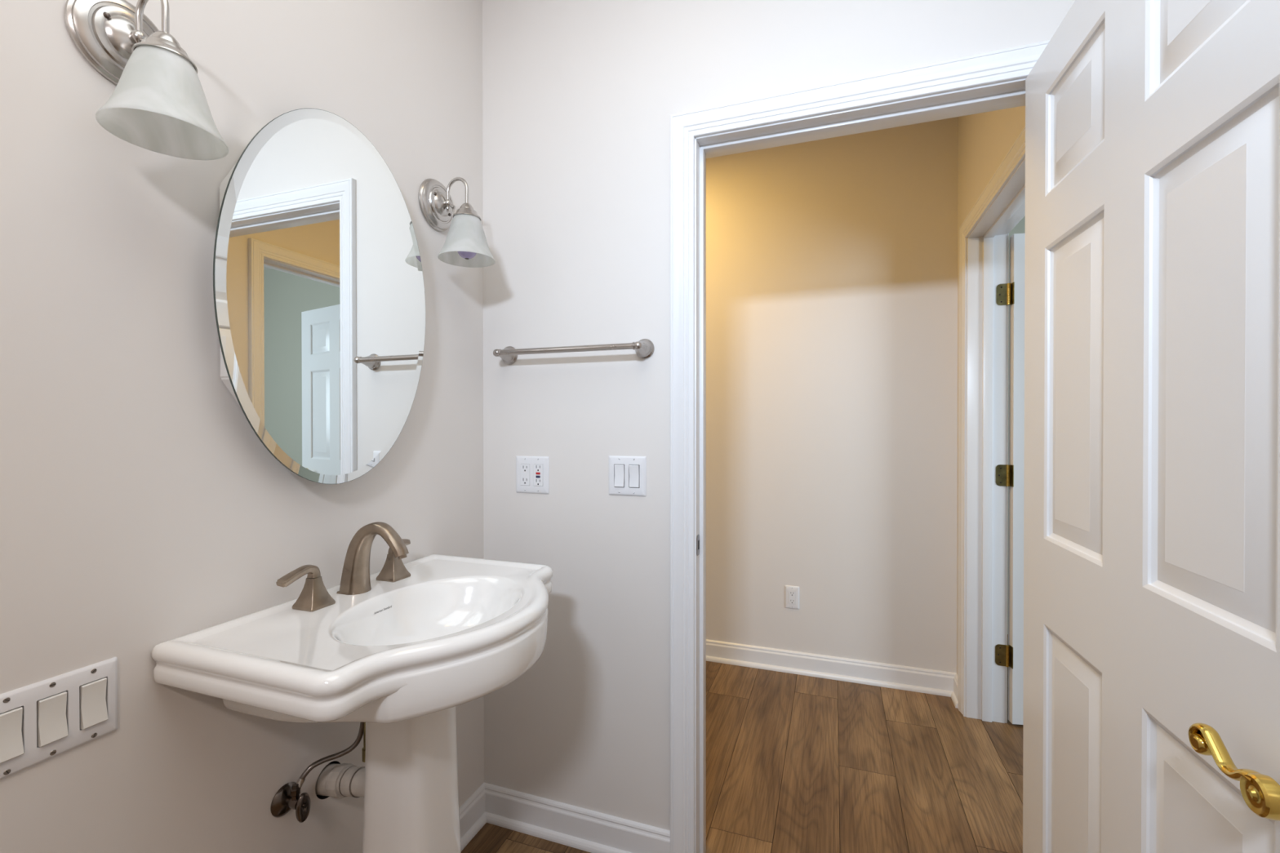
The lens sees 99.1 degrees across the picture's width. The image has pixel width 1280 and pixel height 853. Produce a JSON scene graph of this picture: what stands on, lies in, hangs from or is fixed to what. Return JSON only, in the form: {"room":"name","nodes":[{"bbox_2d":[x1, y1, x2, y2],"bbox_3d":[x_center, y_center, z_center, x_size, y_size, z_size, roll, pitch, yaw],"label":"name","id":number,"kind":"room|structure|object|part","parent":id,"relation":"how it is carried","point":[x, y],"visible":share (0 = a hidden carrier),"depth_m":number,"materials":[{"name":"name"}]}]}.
{"room":"bathroom","nodes":[
{"label":"bathroom","id":0,"kind":"room"},
{"bbox_2d":[0,0,484,852],"bbox_3d":[-1.042,-0.119,0.394,0.120,2.740,2.900,0,0,20],"label":"wall","id":1,"kind":"structure","parent":0,"point":[142,508],"depth_m":0.93,"materials":[{"name":"paint"}]},
{"bbox_2d":[0,657,117,779],"bbox_3d":[-0.834,0.413,0.786,0.010,0.114,0.126,0,0,20],"label":"switch plate","id":2,"kind":"object","parent":1,"relation":"attached to","point":[40,722],"visible":1,"depth_m":0.78,"materials":[{"name":"white plastic"}]},
{"bbox_2d":[0,706,23,764],"bbox_3d":[-0.852,0.417,0.735,0.010,0.067,0.033,0,0,20],"label":"rocker switch","id":3,"kind":"object","parent":2,"relation":"attached to","point":[11,717],"depth_m":0.74,"materials":[{"name":"beige plastic"}]},
{"bbox_2d":[36,690,68,747],"bbox_3d":[-0.837,0.416,0.778,0.010,0.067,0.033,0,0,20],"label":"rocker switch","id":4,"kind":"object","parent":2,"relation":"attached to","point":[52,706],"depth_m":0.78,"materials":[{"name":"beige plastic"}]},
{"bbox_2d":[79,676,107,729],"bbox_3d":[-0.822,0.416,0.821,0.010,0.067,0.033,0,0,20],"label":"rocker switch","id":5,"kind":"object","parent":2,"relation":"attached to","point":[93,691],"depth_m":0.82,"materials":[{"name":"beige plastic"}]},
{"bbox_2d":[64,0,228,159],"bbox_3d":[-0.728,-0.553,0.827,0.180,0.232,0.151,0,0,20],"label":"wall sconce","id":6,"kind":"object","parent":1,"relation":"attached to","point":[157,103],"visible":1,"depth_m":0.81,"materials":[{"name":"white glass"}]},
{"bbox_3d":[-0.744,-0.628,0.832,0.072,0.080,0.009,0,0,20],"label":"arm","id":7,"kind":"part","parent":6,"relation":"part of","materials":[{"name":"silver metal"}]},
{"bbox_3d":[-0.714,-0.496,0.822,0.151,0.118,0.151,0,0,20],"label":"lamp shade","id":8,"kind":"part","parent":6,"relation":"part of","materials":[{"name":"white glass"}]},
{"bbox_2d":[270,782,310,822],"bbox_3d":[-0.697,0.759,1.103,0.058,0.070,0.061,0,0,20],"label":"shutoff valve","id":9,"kind":"object","parent":1,"relation":"attached to","point":[287,797],"visible":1,"depth_m":1.09,"materials":[{"name":"metal"}]},
{"bbox_3d":[-0.676,0.765,1.095,0.010,0.058,0.030,0,0,20],"label":"valve knob","id":10,"kind":"part","parent":9,"relation":"part of","materials":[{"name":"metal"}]},
{"bbox_2d":[296,722,364,788],"bbox_3d":[-0.648,0.644,1.143,0.136,0.196,0.025,0,0,-35],"label":"supply hose","id":11,"kind":"object","parent":9,"relation":"attached to","point":[301,780],"visible":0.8,"depth_m":1.15,"materials":[{"name":"silver metal"}]},
{"bbox_2d":[213,108,425,484],"bbox_3d":[-0.668,-0.273,1.190,0.050,0.793,0.516,0,0,20],"label":"mirror","id":12,"kind":"object","parent":1,"relation":"attached to","point":[318,286],"visible":1,"depth_m":1.13,"materials":[{"name":"mirror"}]},
{"bbox_2d":[315,763,364,799],"bbox_3d":[-0.657,0.779,1.199,0.236,0.092,0.065,0,0,20],"label":"drain pipe","id":13,"kind":"object","parent":1,"relation":"attached to","point":[342,780],"visible":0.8,"depth_m":1.17,"materials":[{"name":"white plastic"}]},
{"bbox_2d":[417,177,495,267],"bbox_3d":[-0.488,-0.573,1.501,0.180,0.232,0.151,0,0,20],"label":"wall sconce","id":14,"kind":"object","parent":1,"relation":"attached to","point":[465,245],"visible":1,"depth_m":1.48,"materials":[{"name":"white glass"}]},
{"bbox_3d":[-0.504,-0.648,1.506,0.072,0.080,0.009,0,0,20],"label":"arm","id":15,"kind":"part","parent":14,"relation":"part of","materials":[{"name":"silver metal"}]},
{"bbox_3d":[-0.474,-0.516,1.497,0.151,0.118,0.151,0,0,20],"label":"lamp shade","id":16,"kind":"part","parent":14,"relation":"part of","materials":[{"name":"white glass"}]},
{"bbox_3d":[-0.474,-0.504,1.497,0.054,0.089,0.054,0,0,20],"label":"light bulb","id":17,"kind":"part","parent":14,"relation":"part of","materials":[{"name":"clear glass"}]},
{"bbox_2d":[458,782,486,851],"bbox_3d":[-0.971,1.200,0.377,0.028,0.103,2.900,0,0,20],"label":"baseboard","id":18,"kind":"structure","parent":1,"relation":"attached to","point":[473,817],"depth_m":1.67,"materials":[{"name":"paint"}]},
{"bbox_2d":[461,634,1022,852],"bbox_3d":[0.858,1.277,0.948,6.254,0.060,5.400,0,0,20],"label":"floor","id":19,"kind":"structure","parent":0,"point":[796,763],"depth_m":1.95,"materials":[{"name":"brown wood"}]},
{"bbox_2d":[151,554,553,852],"bbox_3d":[-0.449,0.800,1.123,0.510,0.893,0.669,0,0,20],"label":"pedestal sink","id":20,"kind":"object","parent":19,"relation":"on","point":[398,659],"visible":0.96,"depth_m":1.02,"materials":[{"name":"ceramic"}]},
{"bbox_2d":[275,521,410,612],"bbox_3d":[-0.574,0.282,1.178,0.174,0.154,0.369,0,0,20],"label":"faucet","id":21,"kind":"object","parent":20,"relation":"on","point":[355,577],"visible":1,"depth_m":1.17,"materials":[{"name":"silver metal"}]},
{"bbox_3d":[-0.662,0.288,1.062,0.022,0.028,0.088,0,0,14],"label":"lever","id":22,"kind":"part","parent":21,"relation":"part of","materials":[{"name":"brown metal"}]},
{"bbox_3d":[-0.569,0.283,1.175,0.162,0.154,0.055,0,0,20],"label":"spout","id":23,"kind":"part","parent":21,"relation":"part of","materials":[{"name":"brown metal"}]},
{"bbox_3d":[-0.585,0.286,1.328,0.023,0.029,0.096,0,0,-3],"label":"lever","id":24,"kind":"part","parent":21,"relation":"part of","materials":[{"name":"brown metal"}]},
{"bbox_2d":[151,554,553,723],"bbox_3d":[-0.449,0.447,1.121,0.510,0.188,0.669,0,0,20],"label":"basin","id":25,"kind":"object","parent":20,"relation":"in","point":[454,632],"depth_m":0.93,"materials":[{"name":"white ceramic"}]},
{"bbox_2d":[361,722,365,762],"bbox_3d":[-0.585,0.634,1.175,0.024,0.165,0.024,0,0,20],"label":"coupling","id":26,"kind":"object","parent":20,"relation":"attached to","point":[363,749],"visible":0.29,"depth_m":1.17,"materials":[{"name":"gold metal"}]},
{"bbox_2d":[482,0,1075,830],"bbox_3d":[-0.339,-0.127,1.746,3.300,2.740,0.118,0,0,20],"label":"wall","id":27,"kind":"structure","parent":0,"point":[580,97],"depth_m":1.60,"materials":[{"name":"paint"}]},
{"bbox_2d":[515,455,549,493],"bbox_3d":[-0.332,0.149,1.678,0.116,0.114,0.008,0,0,20],"label":"outlet plate","id":28,"kind":"object","parent":27,"relation":"attached to","point":[532,473],"visible":1,"depth_m":1.68,"materials":[{"name":"white plastic"}]},
{"bbox_2d":[520,463,529,485],"bbox_3d":[-0.354,0.149,1.686,0.033,0.066,0.006,0,0,20],"label":"receptacle","id":29,"kind":"object","parent":28,"relation":"attached to","point":[525,468],"depth_m":1.68,"materials":[{"name":"white plastic"}]},
{"bbox_2d":[533,464,542,486],"bbox_3d":[-0.310,0.149,1.671,0.033,0.066,0.006,0,0,20],"label":"receptacle","id":30,"kind":"object","parent":28,"relation":"attached to","point":[538,468],"depth_m":1.67,"materials":[{"name":"white plastic"}]},
{"bbox_2d":[493,338,653,364],"bbox_3d":[-0.209,-0.222,1.595,0.504,0.057,0.077,0,0,20],"label":"towel bar","id":31,"kind":"object","parent":27,"relation":"attached to","point":[644,348],"visible":1,"depth_m":1.55,"materials":[{"name":"silver metal"}]},
{"bbox_3d":[-0.417,-0.222,1.677,0.057,0.057,0.062,0,0,20],"label":"post","id":32,"kind":"part","parent":31,"relation":"part of","materials":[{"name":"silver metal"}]},
{"bbox_3d":[0.004,-0.221,1.528,0.057,0.057,0.062,0,0,20],"label":"post","id":33,"kind":"part","parent":31,"relation":"part of","materials":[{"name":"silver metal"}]},
{"bbox_2d":[484,782,670,852],"bbox_3d":[-0.209,1.192,1.630,0.625,0.103,0.028,0,0,20],"label":"baseboard","id":34,"kind":"structure","parent":27,"relation":"attached to","point":[561,823],"depth_m":1.63,"materials":[{"name":"paint"}]},
{"bbox_2d":[608,455,646,496],"bbox_3d":[-0.038,0.143,1.572,0.116,0.114,0.010,0,0,20],"label":"switch plate","id":35,"kind":"object","parent":27,"relation":"attached to","point":[627,474],"visible":1,"depth_m":1.57,"materials":[{"name":"white plastic"}]},
{"bbox_2d":[613,464,624,487],"bbox_3d":[-0.060,0.143,1.580,0.029,0.064,0.009,0,0,20],"label":"rocker switch","id":36,"kind":"object","parent":35,"relation":"attached to","point":[619,469],"depth_m":1.58,"materials":[{"name":"white plastic"}]},
{"bbox_2d":[628,464,639,488],"bbox_3d":[-0.017,0.143,1.565,0.033,0.067,0.010,0,0,20],"label":"rocker switch","id":37,"kind":"object","parent":35,"relation":"attached to","point":[633,469],"depth_m":1.56,"materials":[{"name":"white plastic"}]},
{"bbox_2d":[670,40,1049,852],"bbox_3d":[0.554,0.191,1.421,0.952,2.106,0.138,0,0,20],"label":"trim","id":38,"kind":"structure","parent":27,"relation":"attached to","point":[995,80],"depth_m":1.50,"materials":[{"name":"paint"}]},
{"bbox_3d":[0.162,0.332,1.526,0.002,0.057,0.030,0,0,20],"label":"strike plate","id":39,"kind":"part","parent":38,"relation":"part of","materials":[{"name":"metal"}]},
{"bbox_2d":[1022,0,1279,852],"bbox_3d":[0.773,0.225,0.855,0.138,2.020,0.823,0,0,17],"label":"door","id":40,"kind":"structure","parent":27,"relation":"in","point":[1151,717],"depth_m":0.79,"materials":[{"name":"white paint"}]},
{"bbox_3d":[0.630,0.355,0.587,0.019,0.036,0.100,0,0,17],"label":"lever","id":41,"kind":"part","parent":40,"relation":"part of","materials":[{"name":"gold metal"}]},
{"bbox_3d":[0.628,0.364,0.533,0.052,0.067,0.067,0,0,17],"label":"handle","id":42,"kind":"part","parent":40,"relation":"part of","materials":[{"name":"gold metal"}]},
{"bbox_2d":[706,116,958,672],"bbox_3d":[0.072,-0.135,3.050,3.200,2.740,0.100,0,0,20],"label":"wall","id":43,"kind":"structure","parent":0,"point":[832,263],"depth_m":2.68,"materials":[{"name":"paint"}]},
{"bbox_2d":[785,585,799,609],"bbox_3d":[0.767,0.862,2.752,0.070,0.114,0.007,0,0,20],"label":"outlet plate","id":44,"kind":"object","parent":43,"relation":"attached to","point":[792,593],"visible":1,"depth_m":2.75,"materials":[{"name":"white plastic"}]},
{"bbox_2d":[788,591,795,604],"bbox_3d":[0.767,0.862,2.752,0.034,0.068,0.006,0,0,20],"label":"receptacle","id":45,"kind":"object","parent":44,"relation":"attached to","point":[792,594],"depth_m":2.75,"materials":[{"name":"white plastic"}]},
{"bbox_2d":[706,639,955,697],"bbox_3d":[-0.002,1.183,3.016,3.087,0.103,0.028,0,0,20],"label":"baseboard","id":46,"kind":"structure","parent":43,"relation":"attached to","point":[938,682],"depth_m":2.68,"materials":[{"name":"paint"}]},
{"bbox_2d":[956,105,1025,675],"bbox_3d":[1.312,-0.129,1.889,0.140,2.740,1.257,0,0,20],"label":"wall","id":47,"kind":"structure","parent":0,"point":[985,139],"depth_m":2.17,"materials":[{"name":"paint"}]},
{"bbox_2d":[951,672,958,708],"bbox_3d":[1.422,1.186,2.456,0.028,0.103,0.130,0,0,20],"label":"baseboard","id":48,"kind":"structure","parent":47,"relation":"attached to","point":[954,695],"depth_m":2.46,"materials":[{"name":"paint"}]},
{"bbox_2d":[957,125,1025,723],"bbox_3d":[1.319,0.188,1.913,0.178,2.106,0.950,0,0,20],"label":"trim","id":49,"kind":"structure","parent":47,"relation":"attached to","point":[984,233],"depth_m":2.29,"materials":[{"name":"paint"}]},
{"bbox_2d":[995,233,1025,724],"bbox_3d":[1.912,0.219,2.189,0.867,2.020,0.088,0,0,8],"label":"door","id":50,"kind":"structure","parent":47,"relation":"in","point":[1011,294],"depth_m":2.25,"materials":[{"name":"paint"}]},
{"bbox_3d":[1.942,0.218,2.211,0.813,2.020,0.035,0,0,8],"label":"panel","id":51,"kind":"part","parent":50,"relation":"part of","materials":[{"name":"paint"}]},
{"bbox_2d":[1007,215,1025,634],"bbox_3d":[3.208,-0.136,2.917,2.800,2.740,0.100,0,0,20],"label":"wall","id":52,"kind":"structure","parent":0,"point":[1020,228],"depth_m":3.23,"materials":[{"name":"beige paint"}]}
]}

